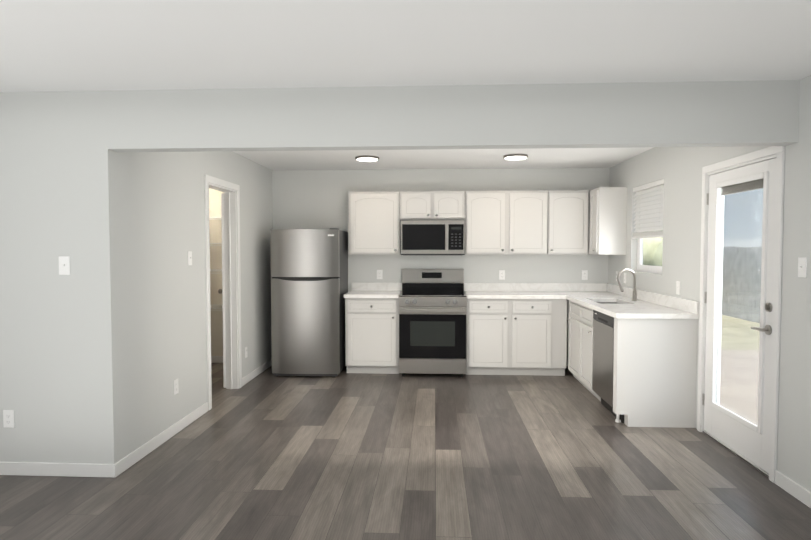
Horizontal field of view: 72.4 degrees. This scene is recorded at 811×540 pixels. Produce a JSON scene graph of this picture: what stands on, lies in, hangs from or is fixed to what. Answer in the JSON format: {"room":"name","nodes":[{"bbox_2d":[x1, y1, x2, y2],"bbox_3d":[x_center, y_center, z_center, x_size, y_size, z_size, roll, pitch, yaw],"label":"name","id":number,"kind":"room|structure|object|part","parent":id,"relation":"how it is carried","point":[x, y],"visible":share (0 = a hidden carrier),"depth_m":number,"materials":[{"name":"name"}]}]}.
{"room":"kitchen","nodes":[
{"label":"kitchen","id":0,"kind":"room"},
{"bbox_2d":[0,91,95,463],"bbox_3d":[-2.698,0.100,3.601,1.445,2.440,0.120,0,2,3],"label":"wall","id":1,"kind":"structure","parent":0,"point":[47,395],"depth_m":3.52,"materials":[{"name":"grey paint"}]},
{"bbox_2d":[3,410,14,427],"bbox_3d":[-2.549,0.956,3.561,0.072,0.116,0.008,0,2,3],"label":"electrical outlet","id":2,"kind":"object","parent":1,"relation":"attached to","point":[8,418],"visible":1,"depth_m":3.56,"materials":[{"name":"white plastic"}]},
{"bbox_2d":[0,462,115,477],"bbox_3d":[-2.635,1.279,3.576,1.578,0.085,0.013,0,2,3],"label":"baseboard","id":3,"kind":"structure","parent":1,"relation":"attached to","point":[57,469],"depth_m":3.55,"materials":[{"name":"white paint"}]},
{"bbox_2d":[59,256,69,274],"bbox_3d":[-2.156,-0.028,3.499,0.072,0.116,0.016,0,2,3],"label":"light switch","id":4,"kind":"object","parent":1,"relation":"attached to","point":[64,265],"visible":1,"depth_m":3.50,"materials":[{"name":"white plastic"}]},
{"bbox_2d":[88,91,272,463],"bbox_3d":[-1.827,0.035,5.258,0.120,2.440,3.525,0,2,3],"label":"wall","id":5,"kind":"structure","parent":0,"point":[147,210],"depth_m":4.07,"materials":[{"name":"grey paint"}]},
{"bbox_2d":[115,402,207,476],"bbox_3d":[-1.816,1.252,4.261,0.013,0.085,1.442,0,2,3],"label":"baseboard","id":6,"kind":"structure","parent":5,"relation":"attached to","point":[135,456],"depth_m":4.08,"materials":[{"name":"white paint"}]},
{"bbox_2d":[174,379,178,394],"bbox_3d":[-1.811,0.922,4.379,0.008,0.116,0.072,0,2,3],"label":"electrical outlet","id":7,"kind":"object","parent":5,"relation":"attached to","point":[176,389],"visible":1,"depth_m":4.38,"materials":[{"name":"white plastic"}]},
{"bbox_2d":[188,251,191,264],"bbox_3d":[-1.792,-0.097,4.622,0.016,0.116,0.072,0,2,3],"label":"light switch","id":8,"kind":"object","parent":5,"relation":"attached to","point":[189,257],"visible":1,"depth_m":4.61,"materials":[{"name":"white plastic"}]},
{"bbox_2d":[218,194,225,387],"bbox_3d":[-1.995,0.207,6.062,0.307,2.010,0.664,0,2,3],"label":"pantry door","id":9,"kind":"structure","parent":5,"relation":"in","point":[222,291],"depth_m":5.73,"materials":[{"name":"white paint"}]},
{"bbox_2d":[204,174,241,410],"bbox_3d":[-1.814,0.193,5.378,0.138,2.115,0.850,0,2,3],"label":"door frame","id":10,"kind":"structure","parent":5,"relation":"attached to","point":[230,190],"depth_m":5.71,"materials":[{"name":"white paint"}]},
{"bbox_2d":[242,358,271,385],"bbox_3d":[-1.700,1.167,6.454,0.013,0.085,1.213,0,2,3],"label":"baseboard","id":11,"kind":"structure","parent":5,"relation":"attached to","point":[250,376],"depth_m":6.33,"materials":[{"name":"white paint"}]},
{"bbox_2d":[0,363,810,539],"bbox_3d":[-0.597,1.381,2.811,5.970,0.060,8.623,0,2,3],"label":"floor","id":12,"kind":"structure","parent":0,"point":[266,454],"depth_m":3.54,"materials":[{"name":"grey wood"}]},
{"bbox_2d":[270,228,347,376],"bbox_3d":[-1.118,0.361,6.588,0.772,1.684,0.741,0,2,3],"label":"refrigerator","id":13,"kind":"object","parent":12,"relation":"on","point":[309,279],"visible":1,"depth_m":6.23,"materials":[{"name":"grey metal"}]},
{"bbox_2d":[345,291,401,373],"bbox_3d":[-0.370,0.755,6.669,0.618,0.892,0.608,0,2,3],"label":"base cabinet","id":14,"kind":"object","parent":12,"relation":"on","point":[372,325],"depth_m":6.38,"materials":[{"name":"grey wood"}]},
{"bbox_2d":[344,291,399,298],"bbox_3d":[-0.377,0.289,6.639,0.633,0.041,0.633,0,2,3],"label":"countertop","id":15,"kind":"structure","parent":14,"relation":"on","point":[352,294],"depth_m":6.34,"materials":[{"name":"white stone"}]},
{"bbox_2d":[399,269,466,376],"bbox_3d":[0.321,0.604,6.539,0.762,1.204,0.726,0,2,3],"label":"range","id":16,"kind":"object","parent":12,"relation":"on","point":[432,318],"visible":1,"depth_m":6.24,"materials":[{"name":"silver metal"}]},
{"bbox_2d":[466,295,567,375],"bbox_3d":[1.276,0.758,6.582,1.126,0.892,0.608,0,2,3],"label":"base cabinet","id":17,"kind":"object","parent":12,"relation":"on","point":[516,328],"depth_m":6.29,"materials":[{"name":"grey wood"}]},
{"bbox_2d":[464,291,611,298],"bbox_3d":[1.588,0.293,6.535,1.759,0.041,0.633,0,2,3],"label":"countertop","id":18,"kind":"structure","parent":17,"relation":"on","point":[471,294],"depth_m":6.34,"materials":[{"name":"white stone"}]},
{"bbox_2d":[564,295,635,302],"bbox_3d":[2.114,0.313,6.016,0.654,0.041,0.348,0,2,3],"label":"countertop","id":19,"kind":"structure","parent":17,"relation":"on","point":[572,298],"depth_m":6.00,"materials":[{"name":"white stone"}]},
{"bbox_2d":[592,310,623,422],"bbox_3d":[2.034,0.825,4.909,0.578,0.888,0.600,0,2,3],"label":"dishwasher","id":20,"kind":"object","parent":12,"relation":"on","point":[603,355],"visible":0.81,"depth_m":4.88,"materials":[{"name":"grey metal"}]},
{"bbox_2d":[564,299,663,406],"bbox_3d":[2.108,0.791,5.734,0.634,0.892,1.037,0,2,3],"label":"base cabinet","id":21,"kind":"object","parent":12,"relation":"on","point":[638,364],"depth_m":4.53,"materials":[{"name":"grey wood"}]},
{"bbox_2d":[617,269,637,300],"bbox_3d":[2.226,0.147,5.559,0.217,0.324,0.100,0,2,3],"label":"faucet","id":22,"kind":"object","parent":21,"relation":"on","point":[634,295],"visible":1,"depth_m":5.55,"materials":[{"name":"silver metal"}]},
{"bbox_2d":[588,303,698,318],"bbox_3d":[2.055,0.357,4.887,0.654,0.041,0.835,0,2,3],"label":"countertop","id":23,"kind":"structure","parent":21,"relation":"on","point":[617,310],"depth_m":4.63,"materials":[{"name":"white stone"}]},
{"bbox_3d":[2.046,0.837,4.559,0.633,0.892,0.091,0,2,3],"label":"panel","id":24,"kind":"part","parent":23,"relation":"part of","materials":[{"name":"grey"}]},
{"bbox_2d":[0,0,810,169],"bbox_3d":[-0.597,-1.117,2.714,5.970,0.060,8.623,0,2,3],"label":"ceiling","id":25,"kind":"structure","parent":0,"point":[78,45],"depth_m":2.71,"materials":[{"name":"white paint"}]},
{"bbox_2d":[355,155,378,160],"bbox_3d":[-0.411,-1.199,5.972,0.256,0.026,0.256,0,2,3],"label":"recessed light","id":26,"kind":"object","parent":25,"relation":"in","point":[367,158],"visible":1,"depth_m":5.89,"materials":[{"name":"white plastic"}]},
{"bbox_2d":[503,154,527,159],"bbox_3d":[1.166,-1.195,5.868,0.256,0.026,0.256,0,2,3],"label":"recessed light","id":27,"kind":"object","parent":25,"relation":"in","point":[515,156],"visible":1,"depth_m":5.82,"materials":[{"name":"white plastic"}]},
{"bbox_2d":[209,168,609,365],"bbox_3d":[-0.373,-0.033,7.003,5.970,2.440,0.124,0,2,3],"label":"wall","id":28,"kind":"structure","parent":0,"point":[310,199],"depth_m":6.90,"materials":[{"name":"grey paint"}]},
{"bbox_2d":[209,217,222,310],"bbox_3d":[-2.255,-0.079,6.828,0.880,1.126,0.412,0,2,3],"label":"pantry shelves","id":29,"kind":"object","parent":28,"relation":"attached to","point":[215,270],"visible":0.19,"depth_m":6.63,"materials":[{"name":"white wood"}]},
{"bbox_2d":[211,356,222,362],"bbox_3d":[-2.244,1.143,7.079,0.891,0.085,0.013,0,2,3],"label":"baseboard","id":30,"kind":"structure","parent":28,"relation":"attached to","point":[216,359],"depth_m":7.08,"materials":[{"name":"white paint"}]},
{"bbox_2d":[349,191,399,253],"bbox_3d":[-0.368,-0.567,6.760,0.610,0.747,0.323,0,2,3],"label":"upper cabinet","id":31,"kind":"object","parent":28,"relation":"attached to","point":[374,217],"depth_m":6.61,"materials":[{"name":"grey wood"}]},
{"bbox_2d":[377,270,381,278],"bbox_3d":[-0.324,0.058,6.941,0.072,0.116,0.008,0,2,3],"label":"electrical outlet","id":32,"kind":"object","parent":28,"relation":"attached to","point":[379,274],"visible":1,"depth_m":6.94,"materials":[{"name":"white plastic"}]},
{"bbox_2d":[400,191,463,219],"bbox_3d":[0.325,-0.771,6.716,0.767,0.334,0.323,0,2,3],"label":"upper cabinet","id":33,"kind":"object","parent":28,"relation":"attached to","point":[414,205],"depth_m":6.56,"materials":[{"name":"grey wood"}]},
{"bbox_2d":[400,220,464,254],"bbox_3d":[0.326,-0.384,6.670,0.754,0.415,0.443,0,2,3],"label":"microwave","id":34,"kind":"object","parent":33,"relation":"attached to","point":[432,237],"visible":1,"depth_m":6.49,"materials":[{"name":"grey metal"}]},
{"bbox_2d":[352,283,607,290],"bbox_3d":[0.903,0.210,6.875,3.164,0.099,0.020,0,2,3],"label":"backsplash","id":35,"kind":"structure","parent":28,"relation":"attached to","point":[355,286],"depth_m":6.84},
{"bbox_2d":[499,270,504,279],"bbox_3d":[1.196,0.061,6.861,0.072,0.116,0.008,0,2,3],"label":"electrical outlet","id":36,"kind":"object","parent":28,"relation":"attached to","point":[501,274],"visible":1,"depth_m":6.86,"materials":[{"name":"white plastic"}]},
{"bbox_2d":[464,191,539,253],"bbox_3d":[1.228,-0.563,6.676,1.028,0.747,0.323,0,2,3],"label":"upper cabinet","id":37,"kind":"object","parent":28,"relation":"attached to","point":[496,222],"depth_m":6.53,"materials":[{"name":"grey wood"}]},
{"bbox_2d":[540,190,583,253],"bbox_3d":[1.887,-0.561,6.608,0.547,0.747,0.389,0,2,3],"label":"upper cabinet","id":38,"kind":"object","parent":28,"relation":"attached to","point":[561,212],"depth_m":6.49,"materials":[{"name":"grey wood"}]},
{"bbox_2d":[582,270,587,279],"bbox_3d":[2.200,0.063,6.808,0.072,0.116,0.008,0,2,3],"label":"electrical outlet","id":39,"kind":"object","parent":28,"relation":"attached to","point":[584,274],"visible":1,"depth_m":6.81,"materials":[{"name":"white plastic"}]},
{"bbox_2d":[107,80,799,151],"bbox_3d":[0.223,-0.934,3.406,4.165,0.360,0.120,0,2,3],"label":"header beam","id":40,"kind":"structure","parent":0,"point":[666,114],"depth_m":3.35,"materials":[{"name":"grey paint"}]},
{"bbox_2d":[646,188,762,246],"bbox_3d":[15.405,-2.819,13.937,9.300,7.729,38.800,0,2,3],"label":"sky","id":41,"kind":"structure","parent":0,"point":[735,216],"depth_m":18.70,"materials":[{"name":"blue"}]},
{"bbox_2d":[608,75,810,491],"bbox_3d":[2.324,0.138,2.609,0.120,2.440,8.383,0,2,3],"label":"wall","id":42,"kind":"structure","parent":0,"point":[678,170],"depth_m":3.40,"materials":[{"name":"grey paint"}]},
{"bbox_2d":[584,187,626,254],"bbox_3d":[2.266,-0.549,6.308,0.386,0.747,0.325,0,2,3],"label":"upper cabinet","id":43,"kind":"object","parent":42,"relation":"attached to","point":[605,208],"depth_m":6.15,"materials":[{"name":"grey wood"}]},
{"bbox_2d":[632,179,663,273],"bbox_3d":[2.479,-0.420,5.579,0.106,0.893,0.828,0,2,3],"label":"kitchen window","id":44,"kind":"structure","parent":42,"relation":"in","point":[649,213],"depth_m":5.61,"materials":[{"name":"white plastic"}]},
{"bbox_2d":[608,283,698,314],"bbox_3d":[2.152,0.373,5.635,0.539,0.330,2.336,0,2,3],"label":"backsplash","id":45,"kind":"structure","parent":42,"relation":"attached to","point":[649,297],"depth_m":5.14,"materials":[{"name":"white stone"}]},
{"bbox_2d":[676,281,679,294],"bbox_3d":[2.373,0.157,4.834,0.016,0.116,0.072,0,2,3],"label":"light switch","id":46,"kind":"object","parent":42,"relation":"attached to","point":[677,287],"visible":1,"depth_m":4.82,"materials":[{"name":"white plastic"}]},
{"bbox_2d":[702,158,776,473],"bbox_3d":[2.334,0.284,3.921,0.102,2.005,0.910,0,2,3],"label":"patio door","id":47,"kind":"structure","parent":42,"relation":"in","point":[745,438],"depth_m":3.87,"materials":[{"name":"white paint"}]},
{"bbox_2d":[697,146,784,482],"bbox_3d":[2.399,0.258,3.907,0.167,2.100,1.014,0,2,3],"label":"door frame","id":48,"kind":"structure","parent":42,"relation":"attached to","point":[769,153],"depth_m":3.65,"materials":[{"name":"white paint"}]},
{"bbox_2d":[775,470,810,507],"bbox_3d":[2.168,1.380,0.958,0.013,0.085,4.975,0,2,3],"label":"baseboard","id":49,"kind":"structure","parent":42,"relation":"attached to","point":[794,489],"depth_m":3.26,"materials":[{"name":"white paint"}]},
{"bbox_2d":[798,257,806,277],"bbox_3d":[2.287,-0.015,3.201,0.016,0.116,0.072,0,2,3],"label":"light switch","id":50,"kind":"object","parent":42,"relation":"attached to","point":[802,266],"visible":1,"depth_m":3.20,"materials":[{"name":"white plastic"}]},
{"label":"outside","id":51,"kind":"structure","parent":0,"visible":0},
{"bbox_2d":[721,315,759,349],"bbox_3d":[24.054,1.340,8.631,42.650,0.170,70.000,0,2,3],"label":"ground","id":52,"kind":"structure","parent":51,"point":[727,335],"depth_m":10.25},
{"bbox_2d":[643,230,662,265],"bbox_3d":[6.063,-0.020,13.130,1.892,2.197,1.896,0,2,3],"label":"bush","id":53,"kind":"object","parent":52,"relation":"on","point":[650,260],"depth_m":12.55,"materials":[{"name":"green plant"}]},
{"bbox_2d":[720,350,758,424],"bbox_3d":[4.108,1.373,4.475,3.249,0.084,7.600,0,2,3],"label":"patio","id":54,"kind":"structure","parent":52,"relation":"on","point":[744,374],"depth_m":6.23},
{"bbox_2d":[722,246,761,322],"bbox_3d":[7.591,0.282,12.481,0.060,1.644,38.030,0,2,3],"label":"fence","id":55,"kind":"object","parent":52,"relation":"on","point":[736,284],"depth_m":12.44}
]}

